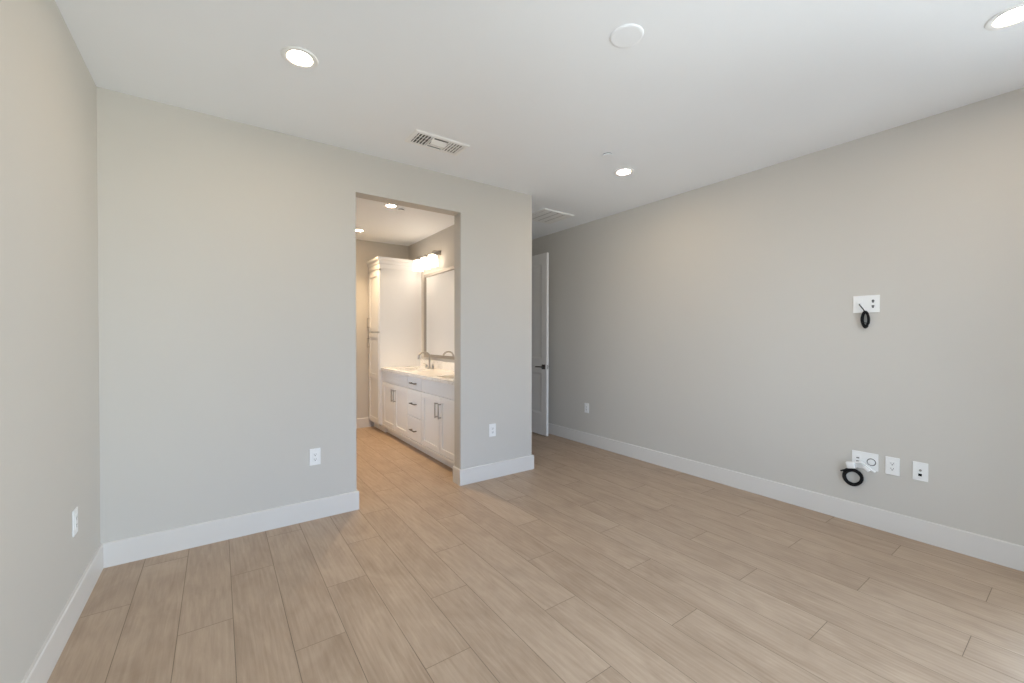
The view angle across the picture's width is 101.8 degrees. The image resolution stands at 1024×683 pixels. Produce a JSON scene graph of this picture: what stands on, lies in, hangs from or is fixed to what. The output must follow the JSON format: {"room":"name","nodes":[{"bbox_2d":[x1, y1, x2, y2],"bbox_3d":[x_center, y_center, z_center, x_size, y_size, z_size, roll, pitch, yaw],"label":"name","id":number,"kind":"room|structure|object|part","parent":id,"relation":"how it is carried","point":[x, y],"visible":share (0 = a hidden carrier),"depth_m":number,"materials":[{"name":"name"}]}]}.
{"room":"empty bedroom","nodes":[
{"label":"empty bedroom","id":0,"kind":"room"},
{"bbox_2d":[0,0,99,682],"bbox_3d":[-1.253,-0.056,0.707,0.120,2.743,4.242,0,1,-35],"label":"wall","id":1,"kind":"structure","parent":0,"point":[50,437],"depth_m":1.62,"materials":[{"name":"beige paint"}]},
{"bbox_2d":[21,544,102,682],"bbox_3d":[-1.194,1.245,0.751,0.014,0.141,3.983,0,1,-35],"label":"baseboard","id":2,"kind":"structure","parent":1,"relation":"attached to","point":[46,659],"depth_m":1.79,"materials":[{"name":"white paint"}]},
{"bbox_2d":[72,506,77,536],"bbox_3d":[-2.052,0.847,1.957,0.009,0.120,0.074,0,1,-35],"label":"wall outlet","id":3,"kind":"object","parent":1,"relation":"attached to","point":[75,511],"visible":1,"depth_m":1.95,"materials":[{"name":"white plastic"}]},
{"bbox_2d":[75,513,77,529],"bbox_3d":[-2.050,0.847,1.958,0.003,0.067,0.033,0,1,-35],"label":"receptacle","id":4,"kind":"object","parent":3,"relation":"attached to","point":[76,514],"depth_m":1.95,"materials":[{"name":"white plastic"}]},
{"bbox_2d":[96,87,531,542],"bbox_3d":[-1.112,-0.081,3.327,3.136,2.743,0.125,0,1,-35],"label":"wall","id":5,"kind":"structure","parent":0,"point":[227,248],"depth_m":2.80,"materials":[{"name":"beige paint"}]},
{"bbox_2d":[100,417,370,567],"bbox_3d":[-2.222,1.209,4.272,1.438,0.141,3.529,0,1,-18],"label":"baseboard","id":6,"kind":"structure","parent":5,"relation":"attached to","point":[117,552],"depth_m":2.71,"materials":[{"name":"white paint"}]},
{"bbox_2d":[309,448,320,465],"bbox_3d":[-1.433,0.839,3.028,0.074,0.120,0.009,0,1,-35],"label":"wall outlet","id":7,"kind":"object","parent":5,"relation":"attached to","point":[314,454],"visible":1,"depth_m":3.02,"materials":[{"name":"white plastic"}]},
{"bbox_2d":[313,452,317,461],"bbox_3d":[-1.431,0.839,3.026,0.033,0.067,0.003,0,1,-35],"label":"receptacle","id":8,"kind":"object","parent":7,"relation":"attached to","point":[315,454],"depth_m":3.03,"materials":[{"name":"white plastic"}]},
{"bbox_2d":[489,423,495,436],"bbox_3d":[-0.183,0.834,3.912,0.074,0.120,0.009,0,1,-35],"label":"wall outlet","id":9,"kind":"object","parent":5,"relation":"attached to","point":[492,427],"visible":1,"depth_m":3.91,"materials":[{"name":"white plastic"}]},
{"bbox_2d":[453,455,533,485],"bbox_3d":[-0.633,1.207,4.673,0.840,0.141,1.777,0,1,-35],"label":"baseboard","id":10,"kind":"structure","parent":5,"relation":"attached to","point":[466,476],"depth_m":3.90,"materials":[{"name":"white paint"}]},
{"bbox_2d":[356,239,408,425],"bbox_3d":[-1.969,-0.112,6.321,3.390,2.743,0.120,0,1,-35],"label":"wall","id":11,"kind":"structure","parent":0,"point":[366,251],"depth_m":6.10,"materials":[{"name":"beige paint"}]},
{"bbox_2d":[408,225,453,361],"bbox_3d":[-0.741,-0.101,5.391,0.148,2.743,2.817,0,1,-35],"label":"wall partition","id":12,"kind":"structure","parent":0,"point":[443,240],"depth_m":5.71,"materials":[{"name":"beige paint"}]},
{"bbox_2d":[413,250,440,271],"bbox_3d":[-1.160,-1.103,5.677,0.197,0.220,0.624,0,1,-35],"label":"vanity light","id":13,"kind":"object","parent":12,"relation":"attached to","point":[431,260],"visible":1,"depth_m":5.60,"materials":[{"name":"white glass"}]},
{"bbox_3d":[-1.321,-1.073,5.858,0.144,0.156,0.144,0,1,-35],"label":"lamp shade","id":14,"kind":"part","parent":13,"relation":"part of","materials":[{"name":"white glass"}]},
{"bbox_3d":[-1.182,-1.071,5.662,0.144,0.156,0.144,0,1,-35],"label":"lamp shade","id":15,"kind":"part","parent":13,"relation":"part of","materials":[{"name":"white glass"}]},
{"bbox_3d":[-1.044,-1.069,5.466,0.144,0.156,0.144,0,1,-35],"label":"lamp shade","id":16,"kind":"part","parent":13,"relation":"part of","materials":[{"name":"white glass"}]},
{"bbox_2d":[420,359,453,370],"bbox_3d":[-0.665,0.317,5.141,0.020,0.102,2.304,0,1,-35],"label":"backsplash","id":17,"kind":"structure","parent":12,"relation":"attached to","point":[437,364],"depth_m":5.55,"materials":[{"name":"stone"}]},
{"bbox_2d":[424,266,453,359],"bbox_3d":[-0.667,-0.357,5.133,0.026,1.170,2.040,0,1,-35],"label":"vanity mirror","id":18,"kind":"object","parent":12,"relation":"attached to","point":[438,285],"visible":0.42,"depth_m":5.56,"materials":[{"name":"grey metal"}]},
{"bbox_2d":[47,426,1023,682],"bbox_3d":[-0.301,1.352,3.193,4.530,0.120,7.179,0,1,-35],"label":"floor","id":19,"kind":"structure","parent":0,"point":[587,564],"depth_m":2.14,"materials":[{"name":"brown wood"}]},
{"bbox_2d":[367,256,421,431],"bbox_3d":[-1.727,0.046,6.089,0.657,2.432,0.533,0,1,-35],"label":"linen cabinet","id":20,"kind":"object","parent":19,"relation":"on","point":[394,318],"visible":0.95,"depth_m":5.89,"materials":[{"name":"white paint"}]},
{"bbox_3d":[-1.968,-0.560,5.935,0.019,0.840,0.455,0,1,-35],"label":"cabinet door","id":21,"kind":"part","parent":20,"relation":"part of","materials":[{"name":"white paint"}]},
{"bbox_3d":[-1.969,0.510,5.946,0.019,1.264,0.455,0,1,-35],"label":"cabinet door","id":22,"kind":"part","parent":20,"relation":"part of","materials":[{"name":"white paint"}]},
{"bbox_3d":[-1.957,0.046,5.947,0.020,2.235,0.499,0,1,-35],"label":"frame","id":23,"kind":"part","parent":20,"relation":"part of","materials":[{"name":"white paint"}]},
{"bbox_3d":[-1.720,-1.091,6.082,0.643,0.157,0.533,0,1,-35],"label":"crown moulding","id":24,"kind":"part","parent":20,"relation":"part of","materials":[{"name":"white paint"}]},
{"bbox_2d":[382,371,453,468],"bbox_3d":[-0.909,0.840,4.975,0.615,0.868,2.304,0,1,-35],"label":"vanity cabinet","id":25,"kind":"object","parent":19,"relation":"on","point":[419,412],"visible":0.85,"depth_m":4.67,"materials":[{"name":"white paint"}]},
{"bbox_3d":[-1.636,0.846,5.550,0.019,0.584,0.456,0,1,-35],"label":"cabinet door","id":26,"kind":"part","parent":25,"relation":"part of","materials":[{"name":"white paint"}]},
{"bbox_3d":[-1.375,0.850,5.180,0.019,0.584,0.437,0,1,-35],"label":"cabinet door","id":27,"kind":"part","parent":25,"relation":"part of","materials":[{"name":"white paint"}]},
{"bbox_3d":[-1.125,1.014,4.828,0.019,0.264,0.417,0,1,-35],"label":"drawer","id":28,"kind":"part","parent":25,"relation":"part of","materials":[{"name":"white paint"}]},
{"bbox_3d":[-1.125,0.718,4.825,0.019,0.312,0.417,0,1,-35],"label":"drawer","id":29,"kind":"part","parent":25,"relation":"part of","materials":[{"name":"white paint"}]},
{"bbox_3d":[-1.125,0.483,4.823,0.019,0.140,0.417,0,1,-35],"label":"drawer","id":30,"kind":"part","parent":25,"relation":"part of","materials":[{"name":"white paint"}]},
{"bbox_2d":[381,366,453,384],"bbox_3d":[-0.903,0.387,4.974,0.602,0.036,2.304,0,1,-35],"label":"countertop","id":31,"kind":"structure","parent":25,"relation":"on","point":[438,375],"depth_m":4.96,"materials":[{"name":"stone"}]},
{"bbox_2d":[418,351,434,368],"bbox_3d":[-1.122,0.247,5.577,0.224,0.232,0.231,0,1,9],"label":"faucet","id":32,"kind":"object","parent":31,"relation":"on","point":[420,353],"visible":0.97,"depth_m":5.57,"materials":[{"name":"silver metal"}]},
{"bbox_3d":[-0.871,0.857,4.467,0.019,0.584,0.451,0,1,-35],"label":"cabinet door","id":33,"kind":"part","parent":25,"relation":"part of","materials":[{"name":"white paint"}]},
{"bbox_3d":[-0.607,0.861,4.094,0.019,0.584,0.451,0,1,-35],"label":"cabinet door","id":34,"kind":"part","parent":25,"relation":"part of","materials":[{"name":"white paint"}]},
{"bbox_2d":[55,0,1023,245],"bbox_3d":[-0.298,-1.507,3.165,4.530,0.127,7.179,0,1,-35],"label":"ceiling","id":35,"kind":"structure","parent":0,"point":[710,92],"depth_m":2.27,"materials":[{"name":"paint"}]},
{"bbox_2d":[281,46,317,68],"bbox_3d":[-1.077,-1.440,2.114,0.171,0.010,0.171,0,1,-35],"label":"recessed light","id":36,"kind":"object","parent":35,"relation":"in","point":[299,55],"visible":1,"depth_m":2.11,"materials":[{"name":"white plastic"}]},
{"bbox_2d":[383,203,398,207],"bbox_3d":[-1.306,-1.463,4.491,0.159,0.010,0.159,0,1,-35],"label":"recessed light","id":37,"kind":"object","parent":35,"relation":"in","point":[387,204],"visible":0.94,"depth_m":4.48,"materials":[{"name":"white plastic"}]},
{"bbox_2d":[405,129,469,155],"bbox_3d":[-0.544,-1.442,3.043,0.424,0.018,0.220,0,1,-35],"label":"ceiling vent","id":38,"kind":"object","parent":35,"relation":"in","point":[418,137],"visible":1,"depth_m":3.02,"materials":[{"name":"white metal"}]},
{"bbox_2d":[532,208,573,223],"bbox_3d":[0.415,-1.460,4.876,0.444,0.013,0.450,0,1,-35],"label":"ceiling vent","id":39,"kind":"object","parent":35,"relation":"in","point":[548,216],"visible":0.87,"depth_m":4.84,"materials":[{"name":"white metal"}]},
{"bbox_2d":[602,153,612,157],"bbox_3d":[0.740,-1.444,3.226,0.082,0.014,0.082,0,1,-35],"label":"sprinkler cover","id":40,"kind":"object","parent":35,"relation":"attached to","point":[605,155],"visible":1,"depth_m":3.21,"materials":[{"name":"paint"}]},
{"bbox_2d":[614,168,633,175],"bbox_3d":[0.960,-1.452,3.568,0.171,0.010,0.171,0,1,-35],"label":"recessed light","id":41,"kind":"object","parent":35,"relation":"in","point":[625,171],"visible":1,"depth_m":3.56,"materials":[{"name":"white plastic"}]},
{"bbox_2d":[984,3,1023,30],"bbox_3d":[2.209,-1.434,1.834,0.171,0.010,0.171,0,1,-35],"label":"recessed light","id":42,"kind":"object","parent":35,"relation":"in","point":[1014,13],"visible":1,"depth_m":1.85,"materials":[{"name":"white plastic"}]},
{"bbox_2d":[532,88,1023,545],"bbox_3d":[1.501,-0.090,4.451,0.120,2.743,7.179,0,1,-35],"label":"wall","id":43,"kind":"structure","parent":0,"point":[716,324],"depth_m":3.09,"materials":[{"name":"beige paint"}]},
{"bbox_2d":[584,403,588,412],"bbox_3d":[0.926,0.824,5.162,0.009,0.120,0.074,0,1,-35],"label":"wall outlet","id":44,"kind":"object","parent":43,"relation":"attached to","point":[586,406],"visible":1,"depth_m":5.16,"materials":[{"name":"white plastic"}]},
{"bbox_2d":[548,423,1023,571],"bbox_3d":[1.785,1.217,3.944,0.014,0.141,5.760,0,1,-35],"label":"baseboard","id":45,"kind":"structure","parent":43,"relation":"attached to","point":[1011,555],"depth_m":3.09,"materials":[{"name":"white paint"}]},
{"bbox_2d":[852,450,878,471],"bbox_3d":[2.492,0.842,2.940,0.014,0.120,0.148,0,1,-35],"label":"plate","id":46,"kind":"object","parent":43,"relation":"attached to","point":[871,459],"visible":0.96,"depth_m":2.93,"materials":[{"name":"white plastic"}]},
{"bbox_2d":[840,461,875,485],"bbox_3d":[2.458,0.941,2.959,0.044,0.192,0.202,0,1,-35],"label":"power cord","id":47,"kind":"object","parent":46,"relation":"attached to","point":[850,464],"depth_m":2.97,"materials":[{"name":"black plastic"}]},
{"bbox_3d":[2.445,0.973,2.992,0.028,0.129,0.134,0,1,-35],"label":"cable coil","id":48,"kind":"part","parent":47,"relation":"part of","materials":[{"name":"black rubber"}]},
{"bbox_2d":[853,295,879,312],"bbox_3d":[2.494,-0.264,2.931,0.010,0.120,0.148,0,1,-35],"label":"plate","id":49,"kind":"object","parent":43,"relation":"attached to","point":[869,303],"visible":1,"depth_m":2.92,"materials":[{"name":"white plastic"}]},
{"bbox_2d":[859,304,869,327],"bbox_3d":[2.480,-0.179,2.928,0.035,0.175,0.069,0,1,-35],"label":"cable bundle","id":50,"kind":"object","parent":49,"relation":"hanging from","point":[864,312],"visible":1,"depth_m":2.92,"materials":[{"name":"black rubber"}]},
{"bbox_2d":[870,299,875,308],"bbox_3d":[2.515,-0.263,2.898,0.004,0.067,0.033,0,1,-35],"label":"receptacle","id":51,"kind":"object","parent":49,"relation":"attached to","point":[872,301],"depth_m":2.90,"materials":[{"name":"white plastic"}]},
{"bbox_2d":[885,456,899,475],"bbox_3d":[2.579,0.845,2.822,0.009,0.120,0.074,0,1,-35],"label":"wall outlet","id":52,"kind":"object","parent":43,"relation":"attached to","point":[892,465],"visible":1,"depth_m":2.82,"materials":[{"name":"white plastic"}]},
{"bbox_2d":[889,461,895,471],"bbox_3d":[2.577,0.845,2.820,0.003,0.067,0.033,0,1,-35],"label":"receptacle","id":53,"kind":"object","parent":52,"relation":"attached to","point":[892,464],"depth_m":2.82,"materials":[{"name":"white plastic"}]},
{"bbox_2d":[913,461,927,481],"bbox_3d":[2.658,0.847,2.709,0.011,0.120,0.074,0,1,-35],"label":"data plate","id":54,"kind":"object","parent":43,"relation":"attached to","point":[920,470],"visible":1,"depth_m":2.71,"materials":[{"name":"white plastic"}]},
{"bbox_3d":[-0.376,-0.107,6.003,1.155,2.743,0.120,0,1,-35],"label":"wall","id":55,"kind":"structure","parent":0,"visible":0},
{"bbox_2d":[532,252,548,435],"bbox_3d":[0.240,0.036,5.857,0.145,2.438,0.827,0,1,-35],"label":"door","id":56,"kind":"structure","parent":55,"relation":"in","point":[540,262],"depth_m":5.63,"materials":[{"name":"paint"}]},
{"bbox_3d":[0.240,-0.408,5.852,0.033,1.280,0.584,0,1,-35],"label":"panel","id":57,"kind":"part","parent":56,"relation":"part of","materials":[{"name":"paint"}]},
{"bbox_3d":[0.239,0.694,5.863,0.033,0.545,0.584,0,1,-35],"label":"panel","id":58,"kind":"part","parent":56,"relation":"part of","materials":[{"name":"paint"}]}
]}

